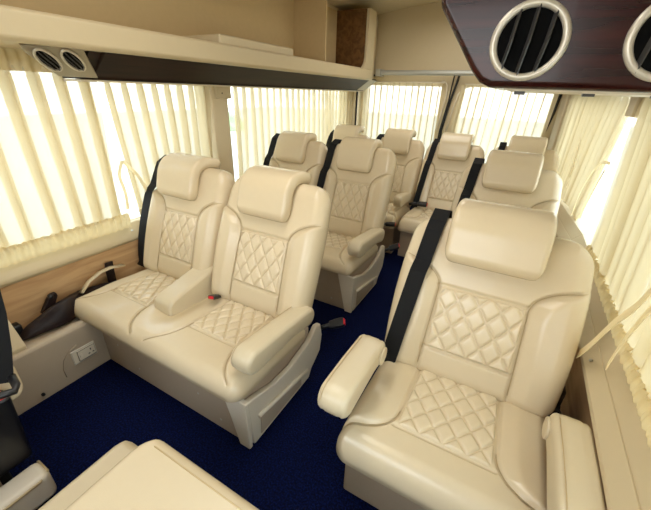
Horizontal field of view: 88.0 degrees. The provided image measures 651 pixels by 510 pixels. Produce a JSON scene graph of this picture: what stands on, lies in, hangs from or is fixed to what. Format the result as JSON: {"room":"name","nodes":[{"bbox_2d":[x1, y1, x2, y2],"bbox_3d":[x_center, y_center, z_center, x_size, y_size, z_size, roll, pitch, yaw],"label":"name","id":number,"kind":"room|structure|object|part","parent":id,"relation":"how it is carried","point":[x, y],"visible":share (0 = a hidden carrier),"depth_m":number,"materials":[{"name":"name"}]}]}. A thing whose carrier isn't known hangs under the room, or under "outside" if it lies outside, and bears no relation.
{"room":"vehicle interior","nodes":[
{"label":"vehicle interior","id":0,"kind":"room"},
{"bbox_2d":[0,240,145,328],"bbox_3d":[-0.758,-0.143,2.050,0.030,0.235,4.400,15,29,25],"label":"wall","id":1,"kind":"structure","parent":0,"point":[23,300],"depth_m":1.43,"materials":[{"name":"brown wood"}]},
{"bbox_2d":[12,317,110,415],"bbox_3d":[-0.668,0.055,2.087,0.190,0.232,4.400,15,29,25],"label":"trim","id":2,"kind":"structure","parent":1,"relation":"attached to","point":[39,366],"depth_m":1.30,"materials":[{"name":"beige plastic"}]},
{"bbox_2d":[8,320,26,354],"bbox_3d":[-1.183,0.222,1.204,0.210,0.319,0.046,15,29,25],"label":"board","id":3,"kind":"object","parent":2,"relation":"on","point":[17,343],"visible":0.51,"depth_m":1.20,"materials":[{"name":"beige plastic"}]},
{"bbox_2d":[12,261,124,340],"bbox_3d":[-1.054,0.173,1.423,0.112,0.152,0.477,15,29,25],"label":"sling bag","id":4,"kind":"object","parent":2,"relation":"on","point":[54,315],"visible":0.59,"depth_m":1.35,"materials":[{"name":"brown leather"}]},
{"bbox_2d":[63,341,96,376],"bbox_3d":[-1.002,0.409,1.371,0.014,0.117,0.130,15,29,25],"label":"outlet","id":5,"kind":"object","parent":2,"relation":"attached to","point":[84,352],"visible":1,"depth_m":1.38,"materials":[{"name":"beige plastic"}]},
{"bbox_3d":[-0.995,0.399,1.387,0.004,0.065,0.090,15,29,25],"label":"mounting plate","id":6,"kind":"part","parent":5,"relation":"part of","materials":[{"name":"beige plastic"}]},
{"bbox_3d":[-0.987,0.397,1.391,0.006,0.049,0.066,15,29,25],"label":"plate","id":7,"kind":"part","parent":5,"relation":"part of","materials":[{"name":"beige plastic"}]},
{"bbox_2d":[9,207,412,509],"bbox_3d":[0.117,0.370,1.792,2.120,0.030,4.470,15,29,25],"label":"floor","id":8,"kind":"structure","parent":0,"point":[295,464],"depth_m":1.20,"materials":[{"name":"blue carpet"}]},
{"bbox_2d":[0,365,22,486],"bbox_3d":[-1.150,0.337,0.805,0.530,0.823,0.666,15,29,25],"label":"seat","id":9,"kind":"object","parent":8,"relation":"on","point":[5,386],"visible":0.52,"depth_m":0.89,"materials":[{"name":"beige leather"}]},
{"bbox_2d":[0,290,31,484],"bbox_3d":[-0.857,0.406,0.822,0.149,0.702,0.298,15,29,25],"label":"seat","id":10,"kind":"object","parent":8,"relation":"on","point":[15,447],"visible":0.82,"depth_m":0.86,"materials":[{"name":"black plastic"}]},
{"bbox_2d":[0,460,56,509],"bbox_3d":[-0.908,0.717,0.868,0.082,0.100,0.350,15,29,25],"label":"armrest","id":11,"kind":"object","parent":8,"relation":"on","point":[28,490],"visible":1,"depth_m":0.94,"materials":[{"name":"beige leather"}]},
{"bbox_2d":[38,439,258,509],"bbox_3d":[-0.380,0.686,0.632,0.590,0.392,0.437,15,29,25],"label":"seat","id":12,"kind":"object","parent":8,"relation":"on","point":[151,475],"visible":1,"depth_m":0.67,"materials":[{"name":"leather"}]},
{"bbox_2d":[38,441,137,509],"bbox_3d":[-0.379,0.637,0.608,0.590,0.089,0.437,15,29,25],"label":"seat cushion","id":13,"kind":"object","parent":12,"relation":"on","point":[96,471],"depth_m":0.77,"materials":[{"name":"leather"}]},
{"bbox_2d":[74,152,345,448],"bbox_3d":[-0.494,0.072,1.391,1.075,0.823,0.685,15,29,25],"label":"seat","id":14,"kind":"object","parent":8,"relation":"on","point":[219,313],"visible":1,"depth_m":1.31,"materials":[{"name":"beige leather"}]},
{"bbox_3d":[-0.773,0.142,1.514,0.224,0.035,0.216,15,29,25],"label":"quilted panel","id":15,"kind":"part","parent":14,"relation":"part of","materials":[{"name":"beige leather"}]},
{"bbox_3d":[-0.676,-0.091,1.552,0.205,0.200,0.096,15,29,25],"label":"quilted panel","id":16,"kind":"part","parent":14,"relation":"part of","materials":[{"name":"beige leather"}]},
{"bbox_3d":[-0.573,0.146,1.457,0.100,0.184,0.318,15,29,25],"label":"armrest","id":17,"kind":"part","parent":14,"relation":"part of","materials":[{"name":"leather"}]},
{"bbox_3d":[-0.644,-0.147,1.586,0.449,0.519,0.296,15,29,25],"label":"backrest","id":18,"kind":"part","parent":14,"relation":"part of","materials":[{"name":"beige leather"}]},
{"bbox_2d":[74,269,305,402],"bbox_3d":[-0.578,0.247,1.368,0.935,0.081,0.410,15,29,25],"label":"seat cushion","id":19,"kind":"object","parent":14,"relation":"on","point":[196,339],"depth_m":1.26,"materials":[{"name":"beige leather"}]},
{"bbox_3d":[-0.513,0.374,1.437,0.790,0.238,0.400,15,29,25],"label":"seat","id":20,"kind":"part","parent":14,"relation":"part of","materials":[{"name":"beige leather"}]},
{"bbox_3d":[-0.357,0.255,1.309,0.224,0.035,0.216,15,29,25],"label":"quilted panel","id":21,"kind":"part","parent":14,"relation":"part of","materials":[{"name":"beige leather"}]},
{"bbox_3d":[-0.263,0.022,1.348,0.224,0.200,0.096,15,29,25],"label":"quilted panel","id":22,"kind":"part","parent":14,"relation":"part of","materials":[{"name":"beige leather"}]},
{"bbox_3d":[-0.231,-0.035,1.382,0.490,0.519,0.296,15,29,25],"label":"backrest","id":23,"kind":"part","parent":14,"relation":"part of","materials":[{"name":"beige leather"}]},
{"bbox_3d":[-0.166,0.268,1.156,0.080,0.110,0.385,15,29,25],"label":"armrest","id":24,"kind":"part","parent":14,"relation":"part of","materials":[{"name":"leather"}]},
{"bbox_3d":[-0.161,0.537,1.261,0.006,0.080,0.255,15,29,25],"label":"recess plate","id":25,"kind":"part","parent":14,"relation":"part of","materials":[{"name":"beige plastic"}]},
{"bbox_3d":[-0.141,0.461,1.289,0.022,0.234,0.475,15,29,25],"label":"panel","id":26,"kind":"part","parent":14,"relation":"part of","materials":[{"name":"beige plastic"}]},
{"bbox_2d":[263,131,399,312],"bbox_3d":[-0.069,-0.279,2.098,1.004,0.856,0.671,15,29,25],"label":"seat","id":27,"kind":"object","parent":8,"relation":"on","point":[357,174],"visible":0.54,"depth_m":1.99,"materials":[{"name":"leather"}]},
{"bbox_3d":[-0.210,-0.496,2.280,0.422,0.540,0.296,15,29,25],"label":"backrest","id":28,"kind":"part","parent":27,"relation":"part of","materials":[{"name":"beige leather"}]},
{"bbox_3d":[0.052,-0.091,2.020,0.211,0.036,0.216,15,29,25],"label":"quilted panel","id":29,"kind":"part","parent":27,"relation":"part of","materials":[{"name":"beige leather"}]},
{"bbox_3d":[-0.095,0.036,2.146,0.743,0.248,0.400,15,29,25],"label":"seat","id":30,"kind":"part","parent":27,"relation":"part of","materials":[{"name":"beige leather"}]},
{"bbox_2d":[321,234,377,275],"bbox_3d":[-0.157,-0.095,2.073,0.879,0.084,0.410,15,29,25],"label":"seat cushion","id":31,"kind":"object","parent":27,"relation":"on","point":[336,259],"depth_m":1.83,"materials":[{"name":"beige leather"}]},
{"bbox_3d":[0.146,-0.332,2.055,0.211,0.208,0.096,15,29,25],"label":"quilted panel","id":32,"kind":"part","parent":27,"relation":"part of","materials":[{"name":"beige leather"}]},
{"bbox_3d":[0.179,-0.391,2.089,0.461,0.540,0.296,15,29,25],"label":"backrest","id":33,"kind":"part","parent":27,"relation":"part of","materials":[{"name":"beige leather"}]},
{"bbox_3d":[0.235,0.195,1.982,0.006,0.083,0.255,15,29,25],"label":"recess plate","id":34,"kind":"part","parent":27,"relation":"part of","materials":[{"name":"beige plastic"}]},
{"bbox_3d":[0.232,-0.085,1.871,0.075,0.114,0.385,15,29,25],"label":"armrest","id":35,"kind":"part","parent":27,"relation":"part of","materials":[{"name":"leather"}]},
{"bbox_3d":[0.256,0.116,2.009,0.021,0.243,0.475,15,29,25],"label":"panel","id":36,"kind":"part","parent":27,"relation":"part of","materials":[{"name":"beige plastic"}]},
{"bbox_2d":[325,124,368,147],"bbox_3d":[0.079,-0.659,2.895,0.444,0.848,0.676,15,29,25],"label":"seat","id":37,"kind":"object","parent":8,"relation":"on","point":[341,131],"visible":0.04,"depth_m":2.87,"materials":[{"name":"beige leather"}]},
{"bbox_3d":[0.159,-0.799,2.980,0.444,0.516,0.296,15,29,25],"label":"backrest","id":38,"kind":"part","parent":37,"relation":"part of","materials":[{"name":"beige leather"}]},
{"bbox_2d":[376,128,424,253],"bbox_3d":[0.459,-0.542,2.680,0.462,0.848,0.734,15,29,25],"label":"seat","id":39,"kind":"object","parent":8,"relation":"on","point":[409,153],"visible":0.37,"depth_m":2.65,"materials":[{"name":"beige leather"}]},
{"bbox_3d":[0.430,-0.236,2.764,0.396,0.222,0.400,15,29,25],"label":"seat","id":40,"kind":"part","parent":39,"relation":"part of","materials":[{"name":"beige leather"}]},
{"bbox_2d":[383,203,409,228],"bbox_3d":[0.410,-0.355,2.667,0.430,0.116,0.415,15,29,25],"label":"seat cushion","id":41,"kind":"object","parent":39,"relation":"on","point":[394,214],"depth_m":2.50,"materials":[{"name":"beige leather"}]},
{"bbox_3d":[0.526,-0.634,2.749,0.203,0.199,0.096,15,29,25],"label":"quilted panel","id":42,"kind":"part","parent":39,"relation":"part of","materials":[{"name":"beige leather"}]},
{"bbox_3d":[0.592,-0.436,2.582,0.064,0.113,0.300,15,29,25],"label":"armrest","id":43,"kind":"part","parent":39,"relation":"part of","materials":[{"name":"leather"}]},
{"bbox_3d":[0.558,-0.691,2.783,0.444,0.516,0.296,15,29,25],"label":"backrest","id":44,"kind":"part","parent":39,"relation":"part of","materials":[{"name":"beige leather"}]},
{"bbox_2d":[397,132,484,256],"bbox_3d":[0.860,-0.445,2.508,0.456,0.848,0.684,15,29,25],"label":"seat","id":45,"kind":"object","parent":8,"relation":"on","point":[445,160],"visible":0.55,"depth_m":2.53,"materials":[{"name":"beige leather"}]},
{"bbox_3d":[0.815,-0.131,2.574,0.396,0.222,0.400,15,29,25],"label":"seat","id":46,"kind":"part","parent":45,"relation":"part of","materials":[{"name":"beige leather"}]},
{"bbox_2d":[397,207,428,233],"bbox_3d":[0.795,-0.250,2.477,0.430,0.116,0.415,15,29,25],"label":"seat cushion","id":47,"kind":"object","parent":45,"relation":"on","point":[410,221],"depth_m":2.41,"materials":[{"name":"beige leather"}]},
{"bbox_3d":[0.816,-0.294,2.496,0.201,0.037,0.253,15,29,25],"label":"quilted panel","id":48,"kind":"part","parent":45,"relation":"part of","materials":[{"name":"beige leather"}]},
{"bbox_3d":[0.911,-0.529,2.559,0.203,0.199,0.096,15,29,25],"label":"quilted panel","id":49,"kind":"part","parent":45,"relation":"part of","materials":[{"name":"beige leather"}]},
{"bbox_3d":[0.944,-0.586,2.593,0.444,0.516,0.296,15,29,25],"label":"backrest","id":50,"kind":"part","parent":45,"relation":"part of","materials":[{"name":"beige leather"}]},
{"bbox_2d":[317,198,605,509],"bbox_3d":[0.405,0.307,0.983,0.603,0.808,0.691,15,29,25],"label":"seat","id":51,"kind":"object","parent":8,"relation":"on","point":[489,307],"visible":1,"depth_m":0.94,"materials":[{"name":"beige leather"}]},
{"bbox_3d":[0.082,0.320,0.939,0.083,0.088,0.295,15,29,25],"label":"armrest","id":52,"kind":"part","parent":51,"relation":"part of","materials":[{"name":"leather"}]},
{"bbox_3d":[0.362,0.606,1.048,0.478,0.212,0.400,15,29,25],"label":"seat","id":53,"kind":"part","parent":51,"relation":"part of","materials":[{"name":"beige leather"}]},
{"bbox_2d":[336,361,546,509],"bbox_3d":[0.341,0.493,0.954,0.520,0.110,0.415,15,29,25],"label":"seat cushion","id":54,"kind":"object","parent":51,"relation":"on","point":[437,437],"depth_m":0.88,"materials":[{"name":"beige leather"}]},
{"bbox_3d":[0.361,0.451,0.973,0.243,0.035,0.253,15,29,25],"label":"quilted panel","id":55,"kind":"part","parent":51,"relation":"part of","materials":[{"name":"beige leather"}]},
{"bbox_3d":[0.456,0.223,1.040,0.245,0.190,0.096,15,29,25],"label":"quilted panel","id":56,"kind":"part","parent":51,"relation":"part of","materials":[{"name":"beige leather"}]},
{"bbox_3d":[0.489,0.168,1.075,0.537,0.492,0.296,15,29,25],"label":"backrest","id":57,"kind":"part","parent":51,"relation":"part of","materials":[{"name":"beige leather"}]},
{"bbox_2d":[546,385,565,416],"bbox_3d":[0.746,0.538,1.155,0.067,0.263,0.243,15,29,25],"label":"belt","id":58,"kind":"object","parent":51,"relation":"attached to","point":[557,409],"visible":0.16,"depth_m":1.08,"materials":[{"name":"fabric"}]},
{"bbox_3d":[0.534,0.472,0.730,0.083,0.089,0.295,15,29,25],"label":"armrest","id":59,"kind":"part","parent":51,"relation":"part of","materials":[{"name":"leather"}]},
{"bbox_2d":[450,149,562,217],"bbox_3d":[0.842,-0.057,1.706,0.563,0.852,0.691,15,29,25],"label":"seat","id":60,"kind":"object","parent":8,"relation":"on","point":[514,178],"visible":0.15,"depth_m":1.69,"materials":[{"name":"leather"}]},
{"bbox_2d":[495,135,558,172],"bbox_3d":[1.269,-0.342,2.305,0.444,0.864,0.676,15,29,25],"label":"seat","id":61,"kind":"object","parent":8,"relation":"on","point":[530,144],"visible":0.09,"depth_m":2.26,"materials":[{"name":"beige leather"}]},
{"bbox_2d":[130,3,340,220],"bbox_3d":[-0.762,-0.751,1.830,0.045,1.900,4.500,15,29,25],"label":"wall","id":62,"kind":"structure","parent":0,"point":[328,5],"depth_m":1.75,"materials":[{"name":"beige"}]},
{"bbox_2d":[0,218,139,287],"bbox_3d":[-0.752,-0.274,1.985,0.054,0.089,4.400,15,29,25],"label":"trim","id":63,"kind":"structure","parent":62,"relation":"attached to","point":[14,273],"depth_m":1.41,"materials":[{"name":"beige plastic"}]},
{"bbox_2d":[0,0,377,79],"bbox_3d":[-0.610,-1.140,1.497,0.312,0.500,4.410,15,29,25],"label":"bin","id":64,"kind":"object","parent":62,"relation":"attached to","point":[297,36],"visible":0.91,"depth_m":1.66,"materials":[{"name":"beige plastic"}]},
{"bbox_2d":[0,47,131,267],"bbox_3d":[-1.273,-0.223,0.949,0.067,0.720,1.353,15,29,25],"label":"curtain","id":65,"kind":"object","parent":64,"relation":"hanging from","point":[57,187],"visible":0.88,"depth_m":1.28,"materials":[{"name":"beige fabric"}]},
{"bbox_2d":[19,43,375,91],"bbox_3d":[-0.303,-1.120,2.122,0.258,0.117,2.758,15,29,25],"label":"air duct","id":66,"kind":"object","parent":64,"relation":"attached to","point":[82,65],"visible":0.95,"depth_m":1.43,"materials":[{"name":"black plastic"}]},
{"bbox_2d":[19,43,97,77],"bbox_3d":[-0.861,-0.648,1.105,0.133,0.104,0.259,15,29,25],"label":"vent","id":67,"kind":"object","parent":66,"relation":"attached to","point":[66,62],"depth_m":1.10,"materials":[{"name":"beige plastic"}]},
{"bbox_2d":[102,82,212,215],"bbox_3d":[-0.792,-0.553,1.739,0.061,0.648,0.580,15,29,25],"label":"curtain","id":68,"kind":"object","parent":66,"relation":"hanging from","point":[151,122],"visible":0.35,"depth_m":1.63,"materials":[{"name":"beige fabric"}]},
{"bbox_2d":[118,160,146,209],"bbox_3d":[-0.883,-0.334,1.552,0.002,0.220,0.129,15,29,25],"label":"tie","id":69,"kind":"object","parent":68,"relation":"hanging from","point":[121,163],"visible":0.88,"depth_m":1.52,"materials":[{"name":"beige fabric"}]},
{"bbox_2d":[233,87,319,176],"bbox_3d":[-0.317,-0.905,2.509,0.062,0.662,1.022,15,29,25],"label":"curtain","id":70,"kind":"object","parent":66,"relation":"hanging from","point":[260,113],"visible":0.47,"depth_m":2.31,"materials":[{"name":"beige fabric"}]},
{"bbox_2d":[319,90,352,143],"bbox_3d":[0.090,-1.214,3.166,0.057,0.662,0.660,15,29,25],"label":"curtain","id":71,"kind":"object","parent":66,"relation":"hanging from","point":[335,107],"visible":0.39,"depth_m":3.05,"materials":[{"name":"beige fabric"}]},
{"bbox_3d":[0.331,-1.756,2.735,0.025,0.426,0.297,15,29,25],"label":"panel","id":72,"kind":"part","parent":64,"relation":"part of","materials":[{"name":"beige plastic"}]},
{"bbox_3d":[0.372,-1.884,3.082,0.309,0.498,0.395,15,29,25],"label":"corner panel","id":73,"kind":"part","parent":64,"relation":"part of","materials":[{"name":"beige plastic"}]},
{"bbox_2d":[376,81,444,83],"bbox_3d":[0.725,-1.635,3.166,0.770,0.012,0.012,15,29,25],"label":"curtain rod","id":74,"kind":"object","parent":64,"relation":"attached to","point":[376,81],"visible":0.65,"depth_m":3.15,"materials":[{"name":"beige plastic"}]},
{"bbox_2d":[358,82,442,158],"bbox_3d":[0.681,-1.259,3.354,0.810,0.832,0.046,15,29,25],"label":"curtain","id":75,"kind":"object","parent":74,"relation":"hanging from","point":[383,106],"visible":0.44,"depth_m":3.25,"materials":[{"name":"beige fabric"}]},
{"bbox_2d":[209,86,234,178],"bbox_3d":[-0.619,-0.701,2.010,0.044,0.660,0.134,15,29,25],"label":"trim","id":76,"kind":"structure","parent":62,"relation":"attached to","point":[220,123],"depth_m":1.97,"materials":[{"name":"beige plastic"}]},
{"bbox_2d":[214,86,230,98],"bbox_3d":[-0.594,-0.952,1.904,0.049,0.115,0.120,15,29,25],"label":"anchor","id":77,"kind":"object","parent":62,"relation":"attached to","point":[220,92],"visible":0.48,"depth_m":1.90,"materials":[{"name":"beige plastic"}]},
{"bbox_2d":[351,91,359,124],"bbox_3d":[0.295,-1.396,3.503,0.045,0.750,0.186,15,29,25],"label":"trim","id":78,"kind":"structure","parent":62,"relation":"attached to","point":[353,92],"depth_m":3.42,"materials":[{"name":"beige plastic"}]},
{"bbox_2d":[327,0,440,14],"bbox_3d":[0.168,-1.300,0.997,2.120,0.230,4.500,15,29,25],"label":"ceiling","id":79,"kind":"structure","parent":0,"point":[381,6],"depth_m":2.82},
{"bbox_2d":[374,1,562,148],"bbox_3d":[1.217,-1.317,3.118,2.120,1.900,0.050,15,29,25],"label":"wall","id":80,"kind":"structure","parent":0,"point":[421,37],"depth_m":3.04,"materials":[{"name":"beige plastic"}]},
{"bbox_2d":[354,74,374,124],"bbox_3d":[0.390,-1.428,3.446,0.178,0.764,0.025,4,26,4],"label":"seal","id":81,"kind":"object","parent":80,"relation":"attached to","point":[374,74],"visible":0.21,"depth_m":3.41,"materials":[{"name":"black rubber"}]},
{"bbox_2d":[375,69,474,76],"bbox_3d":[1.138,-1.583,2.916,1.470,0.060,0.110,15,29,25],"label":"rail","id":82,"kind":"object","parent":80,"relation":"attached to","point":[379,72],"visible":0.7,"depth_m":3.00,"materials":[{"name":"grey metal"}]},
{"bbox_3d":[1.516,-1.411,2.781,0.695,0.012,0.012,15,29,25],"label":"curtain rod","id":83,"kind":"object","parent":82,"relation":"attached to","visible":0},
{"bbox_2d":[450,85,558,162],"bbox_3d":[1.477,-1.038,2.965,0.794,0.822,0.050,15,29,25],"label":"curtain","id":84,"kind":"object","parent":83,"relation":"hanging from","point":[493,116],"visible":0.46,"depth_m":2.88,"materials":[{"name":"beige fabric"}]},
{"bbox_2d":[436,80,447,129],"bbox_3d":[1.065,-1.378,3.095,0.067,0.422,0.012,15,29,25],"label":"tube","id":85,"kind":"object","parent":80,"relation":"attached to","point":[442,80],"visible":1,"depth_m":3.07,"materials":[{"name":"beige plastic"}]},
{"bbox_2d":[437,76,454,138],"bbox_3d":[1.086,-1.040,3.260,0.092,1.251,0.012,15,29,25],"label":"seal","id":86,"kind":"object","parent":80,"relation":"attached to","point":[454,76],"visible":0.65,"depth_m":3.08,"materials":[{"name":"black rubber"}]},
{"bbox_2d":[439,76,459,138],"bbox_3d":[1.120,-1.031,3.242,0.100,1.252,0.020,15,29,25],"label":"seal","id":87,"kind":"object","parent":80,"relation":"attached to","point":[458,77],"visible":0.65,"depth_m":3.07,"materials":[{"name":"black rubber"}]},
{"bbox_2d":[445,92,459,130],"bbox_3d":[1.195,-1.324,3.039,0.157,0.382,0.012,15,29,25],"label":"tube","id":88,"kind":"object","parent":80,"relation":"attached to","point":[459,92],"visible":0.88,"depth_m":3.06,"materials":[{"name":"beige plastic"}]},
{"bbox_2d":[546,94,561,130],"bbox_3d":[1.794,-0.790,2.931,0.139,1.132,0.024,15,29,25],"label":"seal","id":89,"kind":"object","parent":80,"relation":"attached to","point":[560,95],"visible":0.28,"depth_m":2.70,"materials":[{"name":"black rubber"}]},
{"bbox_2d":[555,211,606,509],"bbox_3d":[1.021,-0.267,0.954,0.313,1.900,4.507,15,29,25],"label":"wall","id":90,"kind":"structure","parent":0,"point":[575,405],"depth_m":1.20,"materials":[{"name":"brown wood"}]},
{"bbox_2d":[547,94,570,149],"bbox_3d":[1.900,-0.980,2.755,0.098,0.750,0.093,15,29,25],"label":"trim","id":91,"kind":"structure","parent":90,"relation":"attached to","point":[566,97],"depth_m":2.71,"materials":[{"name":"beige plastic"}]},
{"bbox_2d":[556,199,593,239],"bbox_3d":[1.577,-0.366,2.334,0.119,0.100,1.519,12,28,20],"label":"trim","id":92,"kind":"structure","parent":90,"relation":"attached to","point":[568,228],"depth_m":1.85,"materials":[{"name":"beige plastic"}]},
{"bbox_2d":[570,234,650,509],"bbox_3d":[0.565,0.466,0.565,0.120,0.100,2.900,15,29,25],"label":"trim","id":93,"kind":"structure","parent":90,"relation":"attached to","point":[623,451],"depth_m":0.75,"materials":[{"name":"beige plastic"}]},
{"bbox_2d":[576,287,650,369],"bbox_3d":[0.669,0.167,0.773,0.024,0.367,0.266,11,28,19],"label":"tie","id":94,"kind":"object","parent":90,"relation":"hanging from","point":[633,308],"visible":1,"depth_m":0.73,"materials":[{"name":"beige fabric"}]},
{"bbox_2d":[585,97,650,447],"bbox_3d":[0.874,-0.048,0.848,0.065,0.678,1.630,15,29,25],"label":"curtain","id":95,"kind":"object","parent":90,"relation":"hanging from","point":[621,242],"visible":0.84,"depth_m":1.09,"materials":[{"name":"beige fabric"}]},
{"bbox_2d":[571,161,610,217],"bbox_3d":[1.192,-0.291,1.522,0.012,0.296,0.228,11,28,19],"label":"tie","id":96,"kind":"object","parent":95,"relation":"attached to","point":[603,162],"visible":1,"depth_m":1.50,"materials":[{"name":"beige fabric"}]},
{"bbox_2d":[625,97,643,117],"bbox_3d":[1.298,-0.636,1.386,0.050,0.120,0.130,15,29,25],"label":"anchor","id":97,"kind":"object","parent":90,"relation":"attached to","point":[634,103],"visible":0.3,"depth_m":1.37,"materials":[{"name":"beige plastic"}]},
{"bbox_3d":[1.235,-0.811,1.521,0.334,0.088,2.490,15,29,25],"label":"air duct","id":98,"kind":"object","parent":90,"relation":"attached to","visible":0},
{"bbox_2d":[441,0,650,98],"bbox_3d":[0.430,-0.434,0.434,0.510,0.416,0.252,15,29,25],"label":"console","id":99,"kind":"object","parent":98,"relation":"attached to","point":[585,48],"visible":1,"depth_m":0.44,"materials":[{"name":"brown wood"}]},
{"bbox_2d":[554,95,630,220],"bbox_3d":[1.603,-0.661,2.150,0.144,0.678,1.336,15,29,25],"label":"curtain","id":100,"kind":"object","parent":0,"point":[598,122],"visible":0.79,"depth_m":1.91,"materials":[{"name":"beige fabric"}]},
{"bbox_2d":[567,141,579,185],"bbox_3d":[1.453,-0.545,1.969,0.015,0.237,0.307,18,30,30],"label":"tie","id":101,"kind":"object","parent":100,"relation":"attached to","point":[573,165],"visible":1,"depth_m":1.90,"materials":[{"name":"beige fabric"}]},
{"label":"outside","id":102,"kind":"structure","parent":0,"visible":0},
{"bbox_2d":[102,108,629,224],"bbox_3d":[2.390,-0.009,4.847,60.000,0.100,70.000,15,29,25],"label":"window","id":103,"kind":"structure","parent":102,"point":[594,208],"depth_m":9.28,"materials":[{"name":"glass"}]},
{"bbox_2d":[229,112,235,130],"bbox_3d":[-5.180,-6.876,18.293,1.542,1.730,1.774,-15,31,-31],"label":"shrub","id":104,"kind":"object","parent":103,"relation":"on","point":[231,116],"visible":0.09,"depth_m":17.56,"materials":[{"name":"green plant"}]}
]}

